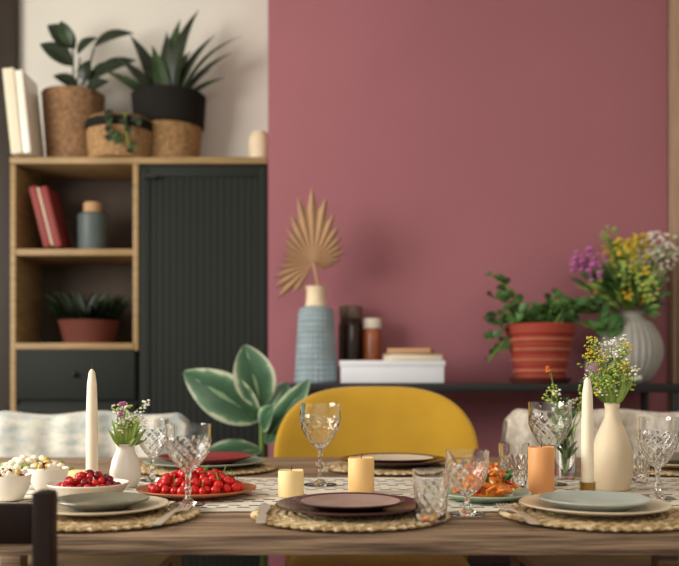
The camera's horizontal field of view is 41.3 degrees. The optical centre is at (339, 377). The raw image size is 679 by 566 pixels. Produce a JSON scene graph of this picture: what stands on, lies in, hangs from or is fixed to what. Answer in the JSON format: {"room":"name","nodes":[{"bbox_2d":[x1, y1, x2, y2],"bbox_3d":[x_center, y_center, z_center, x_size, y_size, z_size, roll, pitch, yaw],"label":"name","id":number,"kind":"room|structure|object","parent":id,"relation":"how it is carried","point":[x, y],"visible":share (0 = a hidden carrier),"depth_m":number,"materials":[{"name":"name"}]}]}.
{"room":"dining room","nodes":[
{"label":"dining room","id":0,"kind":"room"},
{"bbox_2d":[19,0,267,156],"bbox_3d":[-0.100,-0.480,4.000,5.200,2.900,0.100,0,0,0],"label":"wall","id":1,"kind":"structure","parent":0,"point":[237,103],"depth_m":3.95,"materials":[{"name":"white paint"}]},
{"bbox_2d":[0,0,18,410],"bbox_3d":[-1.577,-0.480,3.925,0.345,2.900,0.050,0,0,0],"label":"trim","id":2,"kind":"structure","parent":1,"relation":"attached to","point":[9,9],"depth_m":3.90,"materials":[{"name":"brown wood"}]},
{"bbox_2d":[268,0,666,565],"bbox_3d":[0.513,-0.480,3.775,1.598,2.900,0.350,0,0,0],"label":"wall","id":3,"kind":"structure","parent":0,"point":[449,144],"depth_m":3.60,"materials":[{"name":"paint"}]},
{"bbox_2d":[667,0,678,411],"bbox_3d":[1.402,-0.480,3.690,0.170,2.900,0.320,0,0,0],"label":"trim","id":4,"kind":"structure","parent":3,"relation":"attached to","point":[672,5],"depth_m":3.57,"materials":[{"name":"beige wood"}]},
{"bbox_3d":[-0.100,1.020,1.025,5.200,0.100,6.050,0,0,0],"label":"floor","id":5,"kind":"structure","parent":0,"visible":0},
{"bbox_2d":[0,489,56,565],"bbox_3d":[-0.560,0.552,1.275,0.440,0.836,0.430,0,0,0],"label":"dining chair","id":6,"kind":"object","parent":5,"relation":"on","point":[34,522],"visible":1,"depth_m":1.07,"materials":[{"name":"brown wood"}]},
{"bbox_2d":[0,555,180,565],"bbox_3d":[-0.760,0.547,2.520,0.560,0.845,0.430,0,0,0],"label":"dining chair","id":7,"kind":"object","parent":5,"relation":"on","point":[62,560],"visible":0.03,"depth_m":2.48,"materials":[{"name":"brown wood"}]},
{"bbox_2d":[0,411,189,456],"bbox_3d":[-0.760,0.282,2.718,0.613,0.365,0.113,0,0,0],"label":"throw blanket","id":8,"kind":"object","parent":7,"relation":"on","point":[28,434],"visible":0.28,"depth_m":2.68,"materials":[{"name":"white fabric"}]},
{"bbox_2d":[10,157,267,565],"bbox_3d":[-0.804,0.041,3.755,1.030,1.849,0.379,0,0,0],"label":"tall cabinet","id":9,"kind":"object","parent":5,"relation":"on","point":[188,236],"visible":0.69,"depth_m":3.60,"materials":[{"name":"brown wood"}]},
{"bbox_2d":[2,68,44,156],"bbox_3d":[-1.278,-1.058,3.650,0.114,0.342,0.180,0,0,0],"label":"leaning books","id":10,"kind":"object","parent":9,"relation":"on","point":[21,92],"visible":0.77,"depth_m":3.56,"materials":[{"name":"paper"},{"name":"cardboard"}]},
{"bbox_2d":[29,186,71,248],"bbox_3d":[-1.185,-0.650,3.699,0.131,0.249,0.162,0,0,0],"label":"books","id":11,"kind":"object","parent":9,"relation":"on","point":[47,205],"visible":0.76,"depth_m":3.62,"materials":[{"name":"red paper"}]},
{"bbox_2d":[40,21,136,156],"bbox_3d":[-1.050,-1.185,3.790,0.400,0.600,0.260,0,0,0],"label":"rubber plant","id":12,"kind":"object","parent":9,"relation":"on","point":[66,109],"visible":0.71,"depth_m":3.71,"materials":[{"name":"green plant"}]},
{"bbox_2d":[45,289,131,342],"bbox_3d":[-1.045,-0.254,3.743,0.306,0.224,0.256,0,0,33],"label":"potted houseplant","id":13,"kind":"object","parent":9,"relation":"on","point":[80,320],"visible":0.99,"depth_m":3.68,"materials":[{"name":"plant"}]},
{"bbox_2d":[78,201,107,248],"bbox_3d":[-1.020,-0.622,3.720,0.120,0.205,0.120,0,0,0],"label":"canister","id":14,"kind":"object","parent":9,"relation":"on","point":[92,223],"visible":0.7,"depth_m":3.67,"materials":[{"name":"grey ceramic"}]},
{"bbox_2d":[85,110,152,156],"bbox_3d":[-0.900,-0.971,3.678,0.278,0.184,0.301,0,0,0],"label":"potted plant","id":15,"kind":"object","parent":9,"relation":"on","point":[109,133],"visible":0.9,"depth_m":3.57,"materials":[{"name":"wicker"}]},
{"bbox_2d":[104,10,241,156],"bbox_3d":[-0.685,-1.215,3.800,0.570,0.660,0.312,0,0,0],"label":"potted plant","id":16,"kind":"object","parent":9,"relation":"on","point":[176,110],"visible":0.77,"depth_m":3.72,"materials":[{"name":"plant"}]},
{"bbox_2d":[249,130,267,157],"bbox_3d":[-0.330,-0.950,3.720,0.090,0.130,0.090,0,0,0],"label":"jar","id":17,"kind":"object","parent":9,"relation":"on","point":[258,140],"visible":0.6,"depth_m":3.68,"materials":[{"name":"beige ceramic"}]},
{"bbox_2d":[183,345,309,565],"bbox_3d":[-0.296,0.429,2.977,0.395,1.081,0.310,0,0,-33],"label":"rubber plant","id":18,"kind":"object","parent":5,"relation":"on","point":[248,396],"visible":0.58,"depth_m":2.97,"materials":[{"name":"green plant"}]},
{"bbox_2d":[0,457,678,565],"bbox_3d":[0.000,0.595,1.880,2.300,0.750,1.247,0,0,0],"label":"dining table","id":19,"kind":"object","parent":5,"relation":"on","point":[208,533],"visible":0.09,"depth_m":1.26,"materials":[{"name":"brown wood"}]},
{"bbox_2d":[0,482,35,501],"bbox_3d":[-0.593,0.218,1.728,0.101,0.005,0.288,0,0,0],"label":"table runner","id":20,"kind":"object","parent":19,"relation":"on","point":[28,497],"depth_m":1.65,"materials":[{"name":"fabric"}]},
{"bbox_2d":[0,473,31,500],"bbox_3d":[-0.585,0.194,1.600,0.072,0.045,0.072,0,0,0],"label":"bowl","id":21,"kind":"object","parent":20,"relation":"on","point":[15,488],"visible":0.94,"depth_m":1.58,"materials":[{"name":"white ceramic"}]},
{"bbox_2d":[0,467,25,476],"bbox_3d":[-0.584,0.181,1.600,0.055,0.043,0.052,0,0,0],"label":"dessert","id":22,"kind":"object","parent":21,"relation":"in","point":[4,472],"visible":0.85,"depth_m":1.59,"materials":[{"name":"beige food"}]},
{"bbox_2d":[28,466,68,490],"bbox_3d":[-0.556,0.194,1.720,0.076,0.045,0.076,0,0,0],"label":"bowl","id":23,"kind":"object","parent":20,"relation":"on","point":[40,478],"visible":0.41,"depth_m":1.69,"materials":[{"name":"white ceramic"}]},
{"bbox_2d":[34,462,62,469],"bbox_3d":[-0.555,0.181,1.720,0.053,0.043,0.053,0,0,-22],"label":"dessert","id":24,"kind":"object","parent":23,"relation":"in","point":[43,466],"visible":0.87,"depth_m":1.71,"materials":[{"name":"beige food"}]},
{"bbox_2d":[68,470,98,477],"bbox_3d":[-0.530,0.203,1.860,0.060,0.025,0.040,0,0,0],"label":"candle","id":25,"kind":"object","parent":20,"relation":"on","point":[71,473],"visible":0.21,"depth_m":1.84,"materials":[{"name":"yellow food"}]},
{"bbox_2d":[57,501,200,531],"bbox_3d":[-0.378,0.214,1.420,0.316,0.006,0.316,0,0,0],"label":"woven placemat","id":26,"kind":"object","parent":19,"relation":"on","point":[144,519],"visible":0.3,"depth_m":1.34,"materials":[{"name":"wicker"}]},
{"bbox_2d":[57,496,169,516],"bbox_3d":[-0.378,0.204,1.420,0.216,0.013,0.216,0,0,0],"label":"dinner plate","id":27,"kind":"object","parent":26,"relation":"on","point":[154,502],"visible":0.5,"depth_m":1.38,"materials":[{"name":"beige ceramic"}]},
{"bbox_2d":[57,492,149,511],"bbox_3d":[-0.375,0.197,1.420,0.148,0.016,0.148,0,0,0],"label":"plate","id":28,"kind":"object","parent":27,"relation":"on","point":[94,501],"visible":0.97,"depth_m":1.44,"materials":[{"name":"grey ceramic"}]},
{"bbox_2d":[152,504,191,524],"bbox_3d":[-0.254,0.206,1.369,0.021,0.006,0.173,0,0,5],"label":"fork","id":29,"kind":"object","parent":26,"relation":"on","point":[164,518],"visible":1,"depth_m":1.35,"materials":[{"name":"silver metal"}]},
{"bbox_2d":[164,423,211,507],"bbox_3d":[-0.250,0.143,1.485,0.078,0.134,0.078,0,0,0],"label":"wine glass","id":30,"kind":"object","parent":26,"relation":"on","point":[187,445],"visible":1,"depth_m":1.46,"materials":[{"name":"clear glass"}]},
{"bbox_2d":[123,477,181,501],"bbox_3d":[-0.357,0.218,1.775,0.152,0.005,0.382,0,0,0],"label":"table runner","id":31,"kind":"object","parent":19,"relation":"on","point":[133,490],"depth_m":1.76,"materials":[{"name":"fabric"}]},
{"bbox_2d":[46,478,128,496],"bbox_3d":[-0.452,0.202,1.620,0.144,0.029,0.144,0,0,0],"label":"fruit bowl","id":32,"kind":"object","parent":31,"relation":"on","point":[61,491],"visible":0.45,"depth_m":1.56,"materials":[{"name":"white ceramic"}]},
{"bbox_2d":[56,469,120,486],"bbox_3d":[-0.451,0.184,1.619,0.114,0.038,0.111,0,0,0],"label":"cherries","id":33,"kind":"object","parent":32,"relation":"in","point":[82,479],"visible":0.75,"depth_m":1.60,"materials":[{"name":"red food"}]},
{"bbox_2d":[86,363,97,477],"bbox_3d":[-0.480,0.094,1.745,0.038,0.245,0.038,0,0,0],"label":"taper candle","id":34,"kind":"object","parent":31,"relation":"on","point":[91,403],"visible":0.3,"depth_m":1.74,"materials":[{"name":"beige wax"}]},
{"bbox_2d":[108,399,149,487],"bbox_3d":[-0.422,0.130,1.801,0.080,0.174,0.075,0,0,0],"label":"flowers","id":35,"kind":"object","parent":31,"relation":"on","point":[125,464],"visible":1,"depth_m":1.78,"materials":[{"name":"ceramic"}]},
{"bbox_2d":[136,418,168,481],"bbox_3d":[-0.395,0.152,1.900,0.068,0.130,0.068,0,0,0],"label":"wine glass","id":36,"kind":"object","parent":31,"relation":"on","point":[154,435],"visible":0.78,"depth_m":1.88,"materials":[{"name":"clear glass"}]},
{"bbox_2d":[136,482,256,499],"bbox_3d":[-0.263,0.209,1.660,0.220,0.016,0.220,0,0,0],"label":"serving plate","id":37,"kind":"object","parent":31,"relation":"on","point":[248,487],"visible":0.45,"depth_m":1.59,"materials":[{"name":"ceramic"}]},
{"bbox_2d":[147,466,243,494],"bbox_3d":[-0.262,0.181,1.661,0.180,0.058,0.168,0,0,30],"label":"cherry tomatoes","id":38,"kind":"object","parent":37,"relation":"on","point":[203,481],"visible":0.88,"depth_m":1.61,"materials":[{"name":"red food"}]},
{"bbox_3d":[-0.660,0.210,1.930,0.200,0.014,0.200,0,0,0],"label":"serving plate","id":39,"kind":"object","parent":31,"relation":"on","visible":0},
{"bbox_2d":[0,455,73,472],"bbox_3d":[-0.658,0.186,1.929,0.165,0.043,0.175,0,0,3],"label":"snacks","id":40,"kind":"object","parent":39,"relation":"on","point":[22,462],"visible":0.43,"depth_m":1.90,"materials":[{"name":"beige food"}]},
{"bbox_2d":[140,462,276,475],"bbox_3d":[-0.321,0.214,2.150,0.346,0.006,0.346,0,0,0],"label":"woven placemat","id":41,"kind":"object","parent":19,"relation":"on","point":[259,467],"visible":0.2,"depth_m":2.08,"materials":[{"name":"wicker"}]},
{"bbox_2d":[143,456,265,468],"bbox_3d":[-0.321,0.203,2.150,0.290,0.015,0.290,0,0,0],"label":"dinner plate","id":42,"kind":"object","parent":41,"relation":"on","point":[252,460],"visible":0.48,"depth_m":2.11,"materials":[{"name":"green ceramic"}]},
{"bbox_2d":[158,452,251,465],"bbox_3d":[-0.321,0.195,2.150,0.224,0.020,0.224,0,0,0],"label":"plate","id":43,"kind":"object","parent":42,"relation":"on","point":[212,458],"visible":0.61,"depth_m":2.16,"materials":[{"name":"ceramic"}]},
{"bbox_2d":[194,477,283,511],"bbox_3d":[-0.179,0.218,1.716,0.156,0.005,0.501,0,0,0],"label":"table runner","id":44,"kind":"object","parent":19,"relation":"on","point":[265,490],"depth_m":1.61,"materials":[{"name":"fabric"}]},
{"bbox_2d":[316,462,328,470],"bbox_3d":[-0.040,0.206,2.102,0.021,0.006,0.173,0,0,-6],"label":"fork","id":45,"kind":"object","parent":19,"relation":"on","point":[324,467],"visible":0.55,"depth_m":2.05,"materials":[{"name":"silver metal"}]},
{"bbox_2d":[304,477,347,494],"bbox_3d":[-0.029,0.218,1.823,0.093,0.005,0.287,0,0,0],"label":"table runner","id":46,"kind":"object","parent":19,"relation":"on","point":[342,482],"depth_m":1.79,"materials":[{"name":"fabric"}]},
{"bbox_2d":[278,466,303,497],"bbox_3d":[-0.089,0.189,1.650,0.047,0.056,0.047,0,0,0],"label":"pillar candle","id":47,"kind":"object","parent":46,"relation":"on","point":[290,481],"visible":0.89,"depth_m":1.63,"materials":[{"name":"yellow wax"}]},
{"bbox_2d":[299,403,340,486],"bbox_3d":[-0.039,0.134,1.820,0.085,0.166,0.085,0,0,0],"label":"wine glass","id":48,"kind":"object","parent":46,"relation":"on","point":[319,422],"visible":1,"depth_m":1.79,"materials":[{"name":"clear glass"}]},
{"bbox_2d":[250,504,450,531],"bbox_3d":[0.017,0.214,1.420,0.316,0.006,0.316,0,0,0],"label":"woven placemat","id":49,"kind":"object","parent":19,"relation":"on","point":[277,517],"visible":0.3,"depth_m":1.32,"materials":[{"name":"wicker"}]},
{"bbox_2d":[256,503,269,522],"bbox_3d":[-0.117,0.208,1.393,0.017,0.004,0.205,0,0,-3],"label":"table knife","id":50,"kind":"object","parent":49,"relation":"on","point":[264,508],"visible":1,"depth_m":1.38,"materials":[{"name":"silver metal"}]},
{"bbox_2d":[275,495,414,517],"bbox_3d":[0.017,0.203,1.420,0.236,0.014,0.236,0,0,0],"label":"dinner plate","id":51,"kind":"object","parent":49,"relation":"on","point":[289,504],"visible":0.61,"depth_m":1.38,"materials":[{"name":"ceramic"}]},
{"bbox_2d":[295,492,404,512],"bbox_3d":[0.017,0.198,1.420,0.174,0.014,0.174,0,0,0],"label":"plate","id":52,"kind":"object","parent":51,"relation":"on","point":[350,502],"visible":1,"depth_m":1.44,"materials":[{"name":"ceramic"}]},
{"bbox_2d":[412,468,449,521],"bbox_3d":[0.136,0.173,1.335,0.056,0.074,0.056,0,0,0],"label":"glass tumbler","id":53,"kind":"object","parent":49,"relation":"on","point":[430,485],"visible":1,"depth_m":1.31,"materials":[{"name":"clear glass"}]},
{"bbox_2d":[324,461,445,475],"bbox_3d":[0.131,0.214,2.170,0.346,0.006,0.346,0,0,0],"label":"woven placemat","id":54,"kind":"object","parent":19,"relation":"on","point":[341,467],"visible":0.22,"depth_m":2.09,"materials":[{"name":"wicker"}]},
{"bbox_2d":[340,455,445,467],"bbox_3d":[0.131,0.202,2.170,0.262,0.017,0.262,0,0,0],"label":"dinner plate","id":55,"kind":"object","parent":54,"relation":"on","point":[439,459],"visible":0.46,"depth_m":2.08,"materials":[{"name":"ceramic"}]},
{"bbox_2d":[352,453,437,462],"bbox_3d":[0.131,0.197,2.170,0.210,0.016,0.210,0,0,0],"label":"plate","id":56,"kind":"object","parent":55,"relation":"on","point":[378,457],"visible":0.73,"depth_m":2.22,"materials":[{"name":"ceramic"}]},
{"bbox_2d":[374,477,413,497],"bbox_3d":[0.112,0.218,1.802,0.091,0.005,0.329,0,0,0],"label":"table runner","id":57,"kind":"object","parent":19,"relation":"on","point":[384,485],"depth_m":1.81,"materials":[{"name":"fabric"}]},
{"bbox_2d":[348,453,373,492],"bbox_3d":[0.041,0.180,1.707,0.050,0.074,0.050,0,0,0],"label":"pillar candle","id":58,"kind":"object","parent":57,"relation":"on","point":[360,469],"visible":0.89,"depth_m":1.69,"materials":[{"name":"wax"}]},
{"bbox_2d":[447,497,464,511],"bbox_3d":[0.198,0.218,1.551,0.041,0.005,0.172,0,0,0],"label":"table runner","id":59,"kind":"object","parent":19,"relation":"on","point":[453,504],"depth_m":1.54,"materials":[{"name":"fabric"}]},
{"bbox_2d":[445,449,489,516],"bbox_3d":[0.203,0.166,1.430,0.071,0.102,0.071,0,0,0],"label":"wine glass","id":60,"kind":"object","parent":19,"relation":"on","point":[469,468],"visible":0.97,"depth_m":1.41,"materials":[{"name":"clear glass"}]},
{"bbox_2d":[470,499,518,511],"bbox_3d":[0.271,0.218,1.538,0.099,0.005,0.145,0,0,0],"label":"table runner","id":61,"kind":"object","parent":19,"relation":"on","point":[483,507],"depth_m":1.53,"materials":[{"name":"fabric"}]},
{"bbox_2d":[448,487,531,502],"bbox_3d":[0.258,0.209,1.605,0.166,0.015,0.166,0,0,0],"label":"serving plate","id":62,"kind":"object","parent":61,"relation":"on","point":[518,493],"visible":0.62,"depth_m":1.55,"materials":[{"name":"green ceramic"}]},
{"bbox_2d":[452,462,517,496],"bbox_3d":[0.263,0.186,1.604,0.109,0.075,0.115,0,0,36],"label":"salad","id":63,"kind":"object","parent":62,"relation":"on","point":[497,482],"visible":0.5,"depth_m":1.58,"materials":[{"name":"orange-red noodles"},{"name":"tomato"},{"name":"green leaf"}]},
{"bbox_2d":[498,442,529,488],"bbox_3d":[0.339,0.172,1.750,0.060,0.090,0.060,0,0,0],"label":"glass tumbler","id":64,"kind":"object","parent":61,"relation":"on","point":[512,455],"visible":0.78,"depth_m":1.73,"materials":[{"name":"clear glass"}]},
{"bbox_2d":[555,477,580,490],"bbox_3d":[0.469,0.218,1.853,0.104,0.005,0.227,0,0,0],"label":"table runner","id":65,"kind":"object","parent":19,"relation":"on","point":[573,484],"depth_m":1.82,"materials":[{"name":"fabric"}]},
{"bbox_2d":[528,442,554,494],"bbox_3d":[0.372,0.168,1.660,0.048,0.098,0.048,0,0,0],"label":"pillar candle","id":66,"kind":"object","parent":65,"relation":"on","point":[541,459],"visible":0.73,"depth_m":1.64,"materials":[{"name":"orange wax"}]},
{"bbox_2d":[528,401,571,486],"bbox_3d":[0.428,0.133,1.830,0.089,0.168,0.089,0,0,0],"label":"wine glass","id":67,"kind":"object","parent":65,"relation":"on","point":[550,422],"visible":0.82,"depth_m":1.80,"materials":[{"name":"clear glass"}]},
{"bbox_2d":[542,366,581,479],"bbox_3d":[0.485,0.095,1.937,0.101,0.243,0.078,0,0,0],"label":"vase","id":68,"kind":"object","parent":65,"relation":"on","point":[565,454],"visible":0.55,"depth_m":1.92,"materials":[{"name":"clear glass"}]},
{"bbox_2d":[579,371,595,490],"bbox_3d":[0.460,0.102,1.670,0.038,0.229,0.038,0,0,0],"label":"taper candle","id":69,"kind":"object","parent":65,"relation":"on","point":[587,482],"visible":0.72,"depth_m":1.66,"materials":[{"name":"beige wax"}]},
{"bbox_2d":[498,502,678,531],"bbox_3d":[0.410,0.214,1.420,0.316,0.006,0.316,0,0,0],"label":"woven placemat","id":70,"kind":"object","parent":19,"relation":"on","point":[668,520],"visible":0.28,"depth_m":1.34,"materials":[{"name":"wicker"}]},
{"bbox_2d":[496,503,538,523],"bbox_3d":[0.272,0.206,1.377,0.021,0.006,0.173,0,0,-6],"label":"fork","id":71,"kind":"object","parent":70,"relation":"on","point":[528,519],"visible":1,"depth_m":1.36,"materials":[{"name":"silver metal"}]},
{"bbox_2d":[519,494,672,517],"bbox_3d":[0.402,0.203,1.420,0.234,0.015,0.234,0,0,0],"label":"dinner plate","id":72,"kind":"object","parent":70,"relation":"on","point":[533,501],"visible":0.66,"depth_m":1.38,"materials":[{"name":"beige ceramic"}]},
{"bbox_2d":[539,490,651,511],"bbox_3d":[0.402,0.196,1.420,0.172,0.017,0.172,0,0,0],"label":"plate","id":73,"kind":"object","parent":72,"relation":"on","point":[576,500],"visible":1,"depth_m":1.44,"materials":[{"name":"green ceramic"}]},
{"bbox_2d":[611,477,654,494],"bbox_3d":[0.605,0.218,1.823,0.167,0.005,0.287,0,0,0],"label":"table runner","id":74,"kind":"object","parent":19,"relation":"on","point":[648,488],"depth_m":1.77,"materials":[{"name":"fabric"}]},
{"bbox_2d":[577,334,641,490],"bbox_3d":[0.526,0.066,1.750,0.113,0.302,0.097,0,0,0],"label":"flowers","id":75,"kind":"object","parent":74,"relation":"on","point":[613,456],"visible":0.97,"depth_m":1.73,"materials":[{"name":"beige ceramic"}]},
{"bbox_2d":[585,362,602,375],"bbox_3d":[0.920,-0.033,3.255,0.064,0.052,0.064,0,0,0],"label":"flowers","id":76,"kind":"object","parent":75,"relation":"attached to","point":[591,367],"visible":0.37,"depth_m":3.23,"materials":[{"name":"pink plant"}]},
{"bbox_2d":[630,440,649,482],"bbox_3d":[0.620,0.174,1.880,0.060,0.085,0.060,0,0,0],"label":"glass tumbler","id":77,"kind":"object","parent":74,"relation":"on","point":[641,467],"visible":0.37,"depth_m":1.85,"materials":[{"name":"clear glass"}]},
{"bbox_2d":[649,468,678,475],"bbox_3d":[0.790,0.214,2.150,0.346,0.006,0.346,0,0,0],"label":"woven placemat","id":78,"kind":"object","parent":19,"relation":"on","point":[664,472],"visible":0.09,"depth_m":2.02,"materials":[{"name":"wicker"}]},
{"bbox_2d":[650,464,678,468],"bbox_3d":[0.790,0.202,2.150,0.270,0.016,0.270,0,0,0],"label":"dinner plate","id":79,"kind":"object","parent":78,"relation":"on","point":[667,466],"visible":0.12,"depth_m":2.05,"materials":[{"name":"beige ceramic"}]},
{"bbox_2d":[667,452,678,464],"bbox_3d":[0.790,0.195,2.150,0.210,0.020,0.210,0,0,0],"label":"plate","id":80,"kind":"object","parent":79,"relation":"on","point":[675,458],"visible":0.12,"depth_m":2.07,"materials":[{"name":"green ceramic"}]},
{"bbox_2d":[660,477,678,506],"bbox_3d":[0.649,0.218,1.745,0.168,0.005,0.444,0,0,0],"label":"table runner","id":81,"kind":"object","parent":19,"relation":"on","point":[669,486],"depth_m":1.78,"materials":[{"name":"fabric"}]},
{"bbox_2d":[636,416,678,500],"bbox_3d":[0.573,0.144,1.620,0.074,0.146,0.074,0,0,0],"label":"wine glass","id":82,"kind":"object","parent":81,"relation":"on","point":[657,437],"visible":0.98,"depth_m":1.60,"materials":[{"name":"clear glass"}]},
{"bbox_2d":[274,386,477,565],"bbox_3d":[0.108,0.498,2.491,0.600,0.946,0.521,0,0,0],"label":"upholstered dining chair","id":83,"kind":"object","parent":5,"relation":"on","point":[374,419],"visible":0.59,"depth_m":2.67,"materials":[{"name":"yellow fabric"}]},
{"bbox_2d":[286,383,678,565],"bbox_3d":[0.510,0.495,3.380,1.420,0.950,0.360,0,0,0],"label":"console table","id":84,"kind":"object","parent":5,"relation":"on","point":[644,389],"visible":0.27,"depth_m":3.20,"materials":[{"name":"black wood"}]},
{"bbox_2d":[274,187,345,382],"bbox_3d":[-0.110,-0.345,3.364,0.228,0.728,0.168,0,0,-36],"label":"vase","id":85,"kind":"object","parent":84,"relation":"on","point":[313,238],"visible":0.99,"depth_m":3.36,"materials":[{"name":"blue ceramic"}]},
{"bbox_2d":[338,305,362,382],"bbox_3d":[0.044,-0.131,3.525,0.098,0.300,0.098,0,0,0],"label":"jar","id":86,"kind":"object","parent":84,"relation":"on","point":[350,328],"visible":0.82,"depth_m":3.48,"materials":[{"name":"black glass"}]},
{"bbox_2d":[339,360,444,382],"bbox_3d":[0.190,-0.022,3.340,0.380,0.081,0.218,0,0,0],"label":"storage box","id":87,"kind":"object","parent":84,"relation":"on","point":[352,371],"visible":1,"depth_m":3.23,"materials":[{"name":"white cardboard"}]},
{"bbox_2d":[363,318,380,359],"bbox_3d":[0.128,-0.106,3.495,0.070,0.250,0.070,0,0,0],"label":"spice jar","id":88,"kind":"object","parent":87,"relation":"on","point":[372,326],"visible":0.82,"depth_m":3.47,"materials":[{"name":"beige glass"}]},
{"bbox_2d":[383,348,442,359],"bbox_3d":[0.270,-0.087,3.341,0.200,0.044,0.170,0,0,-6],"label":"stacked books","id":89,"kind":"object","parent":87,"relation":"on","point":[393,353],"visible":0.9,"depth_m":3.27,"materials":[{"name":"beige paper"}]},
{"bbox_2d":[483,271,604,382],"bbox_3d":[0.756,-0.189,3.380,0.445,0.416,0.256,0,0,0],"label":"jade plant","id":90,"kind":"object","parent":84,"relation":"on","point":[537,336],"visible":1,"depth_m":3.32,"materials":[{"name":"plant"}]},
{"bbox_2d":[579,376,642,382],"bbox_3d":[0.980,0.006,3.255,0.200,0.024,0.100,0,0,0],"label":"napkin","id":91,"kind":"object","parent":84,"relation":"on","point":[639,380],"visible":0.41,"depth_m":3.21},
{"bbox_2d":[570,225,678,382],"bbox_3d":[1.071,-0.277,3.412,0.431,0.592,0.274,0,0,0],"label":"bouquet","id":92,"kind":"object","parent":84,"relation":"on","point":[638,282],"visible":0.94,"depth_m":3.35,"materials":[{"name":"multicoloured plant"}]},
{"bbox_2d":[511,555,678,565],"bbox_3d":[0.800,0.545,2.520,0.560,0.850,0.430,0,0,0],"label":"dining chair","id":93,"kind":"object","parent":5,"relation":"on","point":[527,560],"visible":0.05,"depth_m":2.48,"materials":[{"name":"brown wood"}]},
{"bbox_2d":[501,409,678,456],"bbox_3d":[0.800,0.276,2.718,0.614,0.365,0.113,0,0,0],"label":"throw blanket","id":94,"kind":"object","parent":93,"relation":"on","point":[516,428],"visible":0.09,"depth_m":2.68,"materials":[{"name":"beige fabric"}]}
]}

